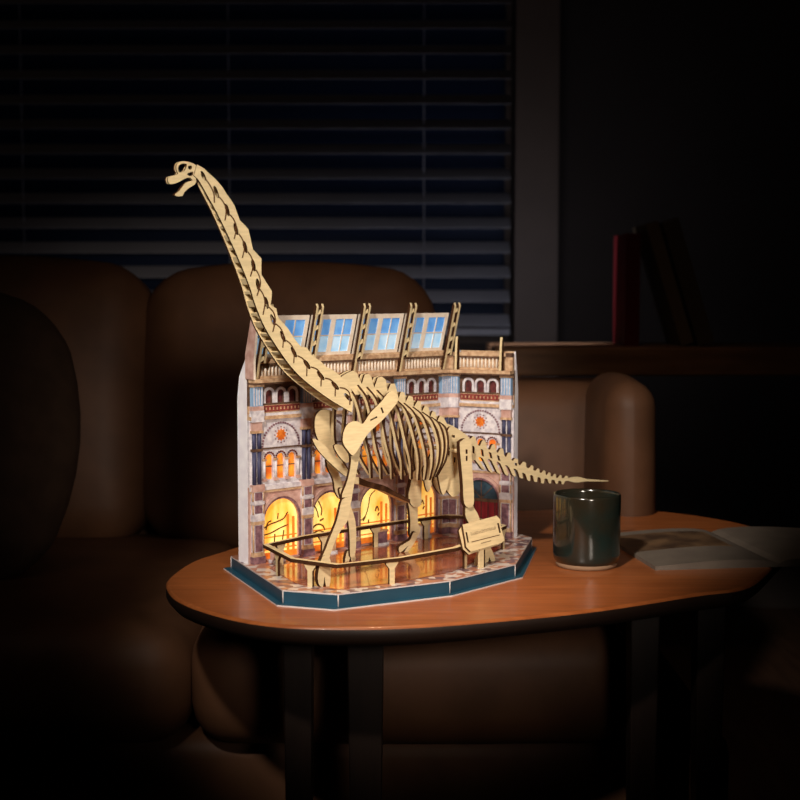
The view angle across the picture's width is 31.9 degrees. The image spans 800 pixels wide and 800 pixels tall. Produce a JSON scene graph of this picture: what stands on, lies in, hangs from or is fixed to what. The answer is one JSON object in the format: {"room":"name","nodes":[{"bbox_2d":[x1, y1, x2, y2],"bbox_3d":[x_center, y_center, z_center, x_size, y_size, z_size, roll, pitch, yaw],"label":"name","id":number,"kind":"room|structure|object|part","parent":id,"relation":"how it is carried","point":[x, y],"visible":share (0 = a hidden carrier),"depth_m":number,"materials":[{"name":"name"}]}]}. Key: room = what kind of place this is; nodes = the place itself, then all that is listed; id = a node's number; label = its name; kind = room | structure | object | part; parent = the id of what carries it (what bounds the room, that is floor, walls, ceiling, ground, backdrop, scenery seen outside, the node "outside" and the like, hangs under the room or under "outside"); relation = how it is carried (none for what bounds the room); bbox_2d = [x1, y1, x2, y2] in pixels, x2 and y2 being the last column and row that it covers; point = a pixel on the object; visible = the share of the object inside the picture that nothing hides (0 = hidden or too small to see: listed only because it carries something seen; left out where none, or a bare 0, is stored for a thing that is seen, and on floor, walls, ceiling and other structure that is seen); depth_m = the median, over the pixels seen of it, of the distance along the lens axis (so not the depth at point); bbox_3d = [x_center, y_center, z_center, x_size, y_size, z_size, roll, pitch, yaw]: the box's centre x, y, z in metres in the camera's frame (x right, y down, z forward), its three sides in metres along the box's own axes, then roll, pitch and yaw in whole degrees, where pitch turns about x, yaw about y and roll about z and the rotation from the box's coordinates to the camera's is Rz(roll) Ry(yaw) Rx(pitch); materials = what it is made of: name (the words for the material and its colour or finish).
{"room":"living room","nodes":[
{"label":"living room","id":0,"kind":"room"},
{"bbox_2d":[442,0,799,607],"bbox_3d":[0.000,-0.757,3.601,5.200,2.600,0.100,0,5,0],"label":"wall","id":1,"kind":"structure","parent":0,"point":[688,111],"depth_m":3.57,"materials":[{"name":"paint"}]},
{"bbox_2d":[0,4,511,342],"bbox_3d":[-0.432,-0.828,3.611,1.435,1.360,0.050,0,5,0],"label":"window","id":2,"kind":"structure","parent":1,"relation":"in","point":[7,11],"depth_m":3.61,"materials":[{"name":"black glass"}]},
{"bbox_2d":[0,0,511,334],"bbox_3d":[-0.425,-0.826,3.506,1.410,1.326,0.052,0,5,0],"label":"blind","id":3,"kind":"object","parent":2,"relation":"attached to","point":[464,320],"visible":0.73,"depth_m":3.52,"materials":[{"name":"black plastic"}]},
{"bbox_3d":[-0.950,-0.819,3.506,0.002,1.280,0.002,0,5,0],"label":"cord","id":4,"kind":"part","parent":3,"relation":"part of","materials":[{"name":"black"}]},
{"bbox_3d":[-0.430,-0.819,3.506,0.002,1.280,0.002,0,5,0],"label":"cord","id":5,"kind":"part","parent":3,"relation":"part of","materials":[{"name":"black"}]},
{"bbox_3d":[0.060,-0.819,3.506,0.002,1.280,0.002,0,5,0],"label":"cord","id":6,"kind":"part","parent":3,"relation":"part of","materials":[{"name":"black"}]},
{"bbox_3d":[-0.425,-0.173,3.557,1.406,0.016,0.040,0,5,0],"label":"rail","id":7,"kind":"part","parent":3,"relation":"part of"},
{"bbox_3d":[-0.432,-0.828,3.611,1.435,1.360,0.050,0,5,0],"label":"frame","id":8,"kind":"part","parent":2,"relation":"part of","materials":[{"name":"paint"}]},
{"bbox_2d":[512,0,559,376],"bbox_3d":[0.341,-0.550,3.527,0.108,2.200,0.080,0,5,0],"label":"trim","id":9,"kind":"structure","parent":1,"relation":"attached to","point":[536,47],"depth_m":3.49,"materials":[{"name":"paint"}]},
{"bbox_2d":[659,608,799,799],"bbox_3d":[0.000,0.734,1.563,5.200,0.050,4.600,0,5,0],"label":"floor","id":10,"kind":"structure","parent":0,"point":[761,721],"depth_m":2.91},
{"bbox_2d":[0,255,728,799],"bbox_3d":[-0.356,0.215,2.179,1.572,0.887,0.990,0,5,0],"label":"sofa","id":11,"kind":"object","parent":10,"relation":"on","point":[108,692],"visible":0.55,"depth_m":1.76,"materials":[{"name":"brown leather"}]},
{"bbox_2d":[0,292,80,578],"bbox_3d":[-0.700,0.044,1.970,0.489,0.447,0.250,-1,5,-11],"label":"throw pillow","id":12,"kind":"object","parent":11,"relation":"on","point":[40,413],"visible":1,"depth_m":1.96,"materials":[{"name":"brown fabric"}]},
{"bbox_2d":[0,255,151,536],"bbox_3d":[-0.672,0.010,2.370,0.541,0.506,0.230,0,-3,0],"label":"cushion","id":13,"kind":"object","parent":11,"relation":"on","point":[102,311],"depth_m":2.29,"materials":[{"name":"brown leather"}]},
{"bbox_2d":[0,534,233,743],"bbox_3d":[-0.601,0.327,2.047,0.699,0.179,0.711,0,5,0],"label":"seat cushion","id":14,"kind":"object","parent":11,"relation":"on","point":[94,649],"depth_m":1.72,"materials":[{"name":"brown leather"}]},
{"bbox_2d":[143,261,434,547],"bbox_3d":[-0.186,0.015,2.370,0.514,0.496,0.230,0,-3,0],"label":"cushion","id":15,"kind":"object","parent":11,"relation":"on","point":[196,321],"depth_m":2.28,"materials":[{"name":"brown leather"}]},
{"bbox_3d":[-0.265,0.486,2.215,1.370,0.200,0.900,0,5,0],"label":"seat","id":16,"kind":"part","parent":11,"relation":"part of","materials":[{"name":"brown leather"}]},
{"bbox_3d":[-0.265,0.172,2.542,1.390,0.435,0.260,0,5,0],"label":"backrest","id":17,"kind":"part","parent":11,"relation":"part of","materials":[{"name":"brown leather"}]},
{"bbox_2d":[192,624,625,743],"bbox_3d":[0.013,0.327,2.047,0.564,0.179,0.711,0,5,0],"label":"seat cushion","id":18,"kind":"object","parent":11,"relation":"on","point":[566,686],"depth_m":1.70,"materials":[{"name":"brown leather"}]},
{"bbox_2d":[517,380,590,510],"bbox_3d":[0.227,0.109,2.364,0.365,0.280,0.184,0,-3,0],"label":"cushion","id":19,"kind":"object","parent":11,"relation":"on","point":[551,413],"depth_m":2.28,"materials":[{"name":"brown leather"}]},
{"bbox_3d":[0.339,0.262,2.188,0.090,0.608,0.296,0,5,0],"label":"arm","id":20,"kind":"part","parent":11,"relation":"part of","materials":[{"name":"brown leather"}]},
{"bbox_2d":[166,510,781,799],"bbox_3d":[0.120,0.442,1.760,0.866,0.500,0.593,-3,5,-30],"label":"side table","id":21,"kind":"object","parent":10,"relation":"on","point":[549,597],"visible":0.62,"depth_m":1.54,"materials":[{"name":"brown wood"}]},
{"bbox_3d":[-0.112,0.471,1.562,0.033,0.474,0.036,0,5,0],"label":"leg","id":22,"kind":"part","parent":21,"relation":"part of","materials":[{"name":"brown wood"}]},
{"bbox_3d":[-0.038,0.471,1.562,0.041,0.474,0.036,0,5,0],"label":"leg","id":23,"kind":"part","parent":21,"relation":"part of","materials":[{"name":"brown wood"}]},
{"bbox_2d":[224,303,535,610],"bbox_3d":[0.004,0.044,1.635,0.453,0.313,0.296,-4,6,-42],"label":"museum diorama","id":24,"kind":"object","parent":21,"relation":"on","point":[288,502],"visible":0.62,"depth_m":1.65,"materials":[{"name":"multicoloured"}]},
{"bbox_3d":[-0.136,-0.037,1.614,0.074,0.022,0.006,-4,6,-42],"label":"balustrade","id":25,"kind":"part","parent":24,"relation":"part of","materials":[{"name":"beige cardboard"}]},
{"bbox_3d":[-0.134,0.181,1.538,0.003,0.024,0.015,-2,5,-24],"label":"post","id":26,"kind":"part","parent":24,"relation":"part of","materials":[{"name":"brown wood"}]},
{"bbox_3d":[-0.138,-0.072,1.607,0.065,0.039,0.012,-4,6,-42],"label":"glass","id":27,"kind":"part","parent":24,"relation":"part of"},
{"bbox_3d":[-0.136,0.176,1.597,0.003,0.024,0.015,3,6,35],"label":"post","id":28,"kind":"part","parent":24,"relation":"part of","materials":[{"name":"brown wood"}]},
{"bbox_3d":[-0.141,0.149,1.633,0.052,0.072,0.001,-4,6,-42],"label":"lit panel","id":29,"kind":"part","parent":24,"relation":"part of","materials":[{"name":"yellow paper"}]},
{"bbox_3d":[-0.137,0.146,1.629,0.064,0.076,0.003,-4,6,-42],"label":"arch moulding","id":30,"kind":"part","parent":24,"relation":"part of","materials":[{"name":"yellow cardboard"}]},
{"bbox_3d":[-0.094,0.186,1.480,0.015,0.024,0.003,3,5,33],"label":"post","id":31,"kind":"part","parent":24,"relation":"part of","materials":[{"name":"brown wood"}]},
{"bbox_3d":[-0.090,0.172,1.652,0.015,0.024,0.004,-4,6,-42],"label":"post","id":32,"kind":"part","parent":24,"relation":"part of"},
{"bbox_3d":[-0.087,0.145,1.681,0.052,0.072,0.001,-4,6,-42],"label":"lit panel","id":33,"kind":"part","parent":24,"relation":"part of","materials":[{"name":"yellow paper"}]},
{"bbox_3d":[-0.084,0.142,1.678,0.064,0.076,0.003,-4,6,-42],"label":"arch moulding","id":34,"kind":"part","parent":24,"relation":"part of","materials":[{"name":"yellow cardboard"}]},
{"bbox_3d":[-0.082,-0.076,1.657,0.059,0.039,0.012,-4,6,-42],"label":"glass","id":35,"kind":"part","parent":24,"relation":"part of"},
{"bbox_3d":[-0.083,-0.041,1.662,0.074,0.022,0.006,-4,6,-42],"label":"balustrade","id":36,"kind":"part","parent":24,"relation":"part of","materials":[{"name":"beige cardboard"}]},
{"bbox_3d":[-0.032,0.141,1.731,0.052,0.072,0.002,-4,6,-42],"label":"lit panel","id":37,"kind":"part","parent":24,"relation":"part of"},
{"bbox_3d":[-0.030,0.168,1.709,0.015,0.024,0.003,-4,6,-42],"label":"post","id":38,"kind":"part","parent":24,"relation":"part of","materials":[{"name":"brown wood"}]},
{"bbox_3d":[-0.028,-0.044,1.712,0.074,0.022,0.006,-4,6,-42],"label":"balustrade","id":39,"kind":"part","parent":24,"relation":"part of","materials":[{"name":"beige cardboard"}]},
{"bbox_3d":[-0.029,0.138,1.727,0.064,0.076,0.003,-4,6,-42],"label":"arch moulding","id":40,"kind":"part","parent":24,"relation":"part of","materials":[{"name":"yellow cardboard"}]},
{"bbox_3d":[-0.027,-0.080,1.707,0.063,0.039,0.012,-4,6,-42],"label":"glass","id":41,"kind":"part","parent":24,"relation":"part of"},
{"bbox_2d":[231,533,531,594],"bbox_3d":[0.001,0.185,1.649,0.431,0.001,0.274,-4,6,-42],"label":"floor","id":42,"kind":"structure","parent":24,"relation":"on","point":[452,573],"depth_m":1.58,"materials":[{"name":"cardboard"}]},
{"bbox_3d":[0.000,0.161,1.617,0.343,0.004,0.182,-4,6,-42],"label":"handrail","id":43,"kind":"part","parent":24,"relation":"part of","materials":[{"name":"brown wood"}]},
{"bbox_2d":[165,161,607,586],"bbox_3d":[0.012,-0.033,1.599,0.618,0.443,0.118,-3,6,-36],"label":"skeleton","id":44,"kind":"object","parent":24,"relation":"on","point":[451,473],"visible":1,"depth_m":1.54,"materials":[{"name":"brown wood"}]},
{"bbox_3d":[-0.009,0.185,1.493,0.015,0.024,0.003,-3,5,-30],"label":"post","id":45,"kind":"part","parent":24,"relation":"part of","materials":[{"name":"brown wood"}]},
{"bbox_3d":[0.024,0.138,1.782,0.052,0.072,0.001,-4,6,-42],"label":"lit panel","id":46,"kind":"part","parent":24,"relation":"part of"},
{"bbox_3d":[0.029,-0.049,1.763,0.074,0.022,0.006,-4,6,-42],"label":"balustrade","id":47,"kind":"part","parent":24,"relation":"part of","materials":[{"name":"beige cardboard"}]},
{"bbox_3d":[0.028,0.134,1.778,0.064,0.076,0.003,-4,6,-42],"label":"arch moulding","id":48,"kind":"part","parent":24,"relation":"part of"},
{"bbox_3d":[0.029,-0.085,1.758,0.064,0.039,0.012,-4,6,-42],"label":"glass","id":49,"kind":"part","parent":24,"relation":"part of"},
{"bbox_3d":[0.032,0.163,1.761,0.015,0.024,0.004,-4,6,-42],"label":"post","id":50,"kind":"part","parent":24,"relation":"part of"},
{"bbox_3d":[0.073,0.178,1.579,0.003,0.024,0.015,2,5,28],"label":"post","id":51,"kind":"part","parent":24,"relation":"part of","materials":[{"name":"brown wood"}]},
{"bbox_3d":[0.101,-0.049,1.773,0.074,0.022,0.006,2,5,28],"label":"balustrade","id":52,"kind":"part","parent":24,"relation":"part of","materials":[{"name":"beige cardboard"}]},
{"bbox_3d":[0.102,0.133,1.788,0.064,0.076,0.003,2,5,28],"label":"arch moulding","id":53,"kind":"part","parent":24,"relation":"part of","materials":[{"name":"red cardboard"}]},
{"bbox_3d":[0.104,0.149,1.794,0.054,0.047,0.002,2,5,28],"label":"door","id":54,"kind":"part","parent":24,"relation":"part of","materials":[{"name":"red cardboard"}]},
{"bbox_3d":[0.091,0.177,1.580,0.006,0.026,0.003,-4,6,-42],"label":"post","id":55,"kind":"part","parent":24,"relation":"part of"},
{"bbox_3d":[0.124,0.169,1.694,0.003,0.024,0.015,2,5,24],"label":"post","id":56,"kind":"part","parent":24,"relation":"part of","materials":[{"name":"brown wood"}]},
{"bbox_2d":[553,488,620,570],"bbox_3d":[0.223,0.154,1.673,0.081,0.087,0.081,0,5,0],"label":"mug","id":57,"kind":"object","parent":21,"relation":"on","point":[586,521],"visible":1,"depth_m":1.64,"materials":[{"name":"green ceramic"}]},
{"bbox_3d":[0.280,0.466,1.632,0.034,0.474,0.036,0,5,0],"label":"leg","id":58,"kind":"part","parent":21,"relation":"part of","materials":[{"name":"brown wood"}]},
{"bbox_3d":[0.360,0.464,1.652,0.034,0.474,0.036,0,5,0],"label":"leg","id":59,"kind":"part","parent":21,"relation":"part of","materials":[{"name":"brown wood"}]},
{"bbox_2d":[620,526,799,570],"bbox_3d":[0.434,0.185,1.775,0.300,0.010,0.220,-1,5,-8],"label":"magazine","id":60,"kind":"object","parent":21,"relation":"on","point":[751,546],"visible":0.95,"depth_m":1.75,"materials":[{"name":"white paper"}]},
{"bbox_2d":[620,531,731,551],"bbox_3d":[0.345,0.181,1.796,0.130,0.006,0.106,-1,5,-8],"label":"photograph","id":61,"kind":"object","parent":60,"relation":"on","point":[646,541],"depth_m":1.79},
{"bbox_2d":[486,343,799,376],"bbox_3d":[0.685,0.239,2.988,0.990,0.712,0.280,0,5,0],"label":"shelf","id":62,"kind":"object","parent":10,"relation":"on","point":[533,359],"visible":0.44,"depth_m":2.82,"materials":[{"name":"brown wood"}]},
{"bbox_2d":[613,233,640,345],"bbox_3d":[0.480,-0.233,2.970,0.030,0.232,0.162,0,5,0],"label":"book","id":63,"kind":"object","parent":62,"relation":"on","point":[626,284],"visible":1,"depth_m":2.90,"materials":[{"name":"red paper"}]},
{"bbox_2d":[633,221,693,345],"bbox_3d":[0.557,-0.247,2.971,0.102,0.258,0.168,0,5,0],"label":"book","id":64,"kind":"object","parent":62,"relation":"on","point":[653,251],"visible":1,"depth_m":2.90,"materials":[{"name":"black paper"}]},
{"bbox_2d":[659,218,713,345],"bbox_3d":[0.595,-0.250,2.973,0.111,0.264,0.172,0,5,0],"label":"book","id":65,"kind":"object","parent":62,"relation":"on","point":[671,229],"visible":0.77,"depth_m":2.89,"materials":[{"name":"paper"}]}
]}

